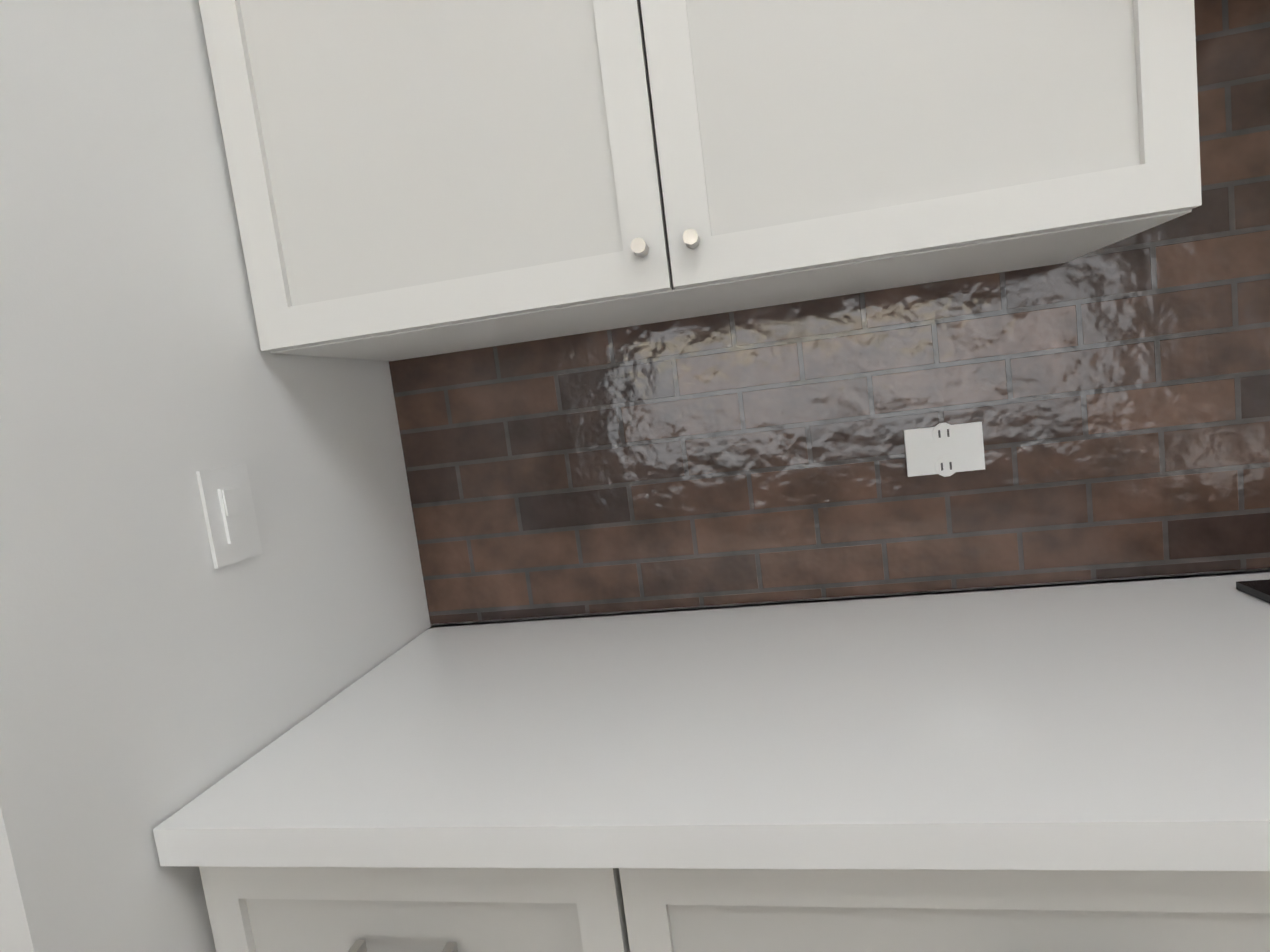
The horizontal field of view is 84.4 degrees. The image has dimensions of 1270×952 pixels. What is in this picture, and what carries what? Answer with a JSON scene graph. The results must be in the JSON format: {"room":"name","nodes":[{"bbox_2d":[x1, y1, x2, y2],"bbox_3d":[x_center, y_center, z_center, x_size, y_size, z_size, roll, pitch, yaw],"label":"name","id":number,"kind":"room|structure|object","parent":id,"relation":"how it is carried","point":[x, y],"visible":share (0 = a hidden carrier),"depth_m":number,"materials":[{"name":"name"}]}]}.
{"room":"kitchen","nodes":[
{"label":"kitchen","id":0,"kind":"room"},
{"bbox_2d":[0,0,1269,951],"bbox_3d":[2.038,-1.327,3.853,4.450,3.900,7.700,-6,6,11],"label":"wall","id":1,"kind":"structure","parent":0,"point":[156,666],"depth_m":0.74,"materials":[{"name":"white paint"}]},
{"bbox_2d":[196,464,262,568],"bbox_3d":[-0.488,0.046,0.849,0.011,0.115,0.075,-6,6,11],"label":"light switch","id":2,"kind":"object","parent":1,"relation":"attached to","point":[229,514],"visible":1,"depth_m":0.84,"materials":[{"name":"white plastic"}]},
{"bbox_2d":[199,0,1201,360],"bbox_3d":[0.003,-0.806,0.931,1.105,1.145,0.346,-6,6,11],"label":"upper cabinet","id":3,"kind":"object","parent":1,"relation":"attached to","point":[415,178],"visible":1,"depth_m":0.80,"materials":[{"name":"white paint"}]},
{"bbox_2d":[389,0,1269,623],"bbox_3d":[1.568,-0.436,0.870,4.118,1.018,0.013,-6,6,11],"label":"tile backsplash","id":4,"kind":"structure","parent":1,"relation":"attached to","point":[1115,398],"depth_m":1.12,"materials":[{"name":"brown tile"}]},
{"bbox_2d":[904,422,984,476],"bbox_3d":[0.488,-0.042,1.103,0.115,0.085,0.008,-6,6,11],"label":"electrical outlet","id":5,"kind":"object","parent":4,"relation":"attached to","point":[944,449],"visible":1,"depth_m":1.10,"materials":[{"name":"white plastic"}]},
{"bbox_3d":[-0.623,1.453,-0.021,8.750,0.120,16.900,-6,6,11],"label":"floor","id":6,"kind":"structure","parent":0,"visible":0},
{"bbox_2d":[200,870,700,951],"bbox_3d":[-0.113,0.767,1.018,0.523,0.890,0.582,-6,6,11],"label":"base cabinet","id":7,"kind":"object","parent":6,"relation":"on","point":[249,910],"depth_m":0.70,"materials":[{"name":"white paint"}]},
{"bbox_2d":[693,874,1269,951],"bbox_3d":[0.438,0.709,0.912,0.838,0.890,0.582,-6,6,11],"label":"base cabinet","id":8,"kind":"object","parent":6,"relation":"on","point":[736,912],"depth_m":0.60,"materials":[{"name":"white paint"}]},
{"bbox_2d":[153,570,1269,877],"bbox_3d":[1.579,0.127,0.616,4.112,0.040,0.612,-6,6,11],"label":"countertop","id":9,"kind":"structure","parent":8,"relation":"on","point":[1113,728],"depth_m":0.72,"materials":[{"name":"white stone"}]},
{"bbox_2d":[1236,579,1269,602],"bbox_3d":[1.255,0.113,0.697,0.920,0.049,0.400,-6,6,11],"label":"cooktop","id":10,"kind":"object","parent":9,"relation":"in","point":[1259,589],"visible":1,"depth_m":0.95,"materials":[{"name":"black glass"}]}
]}

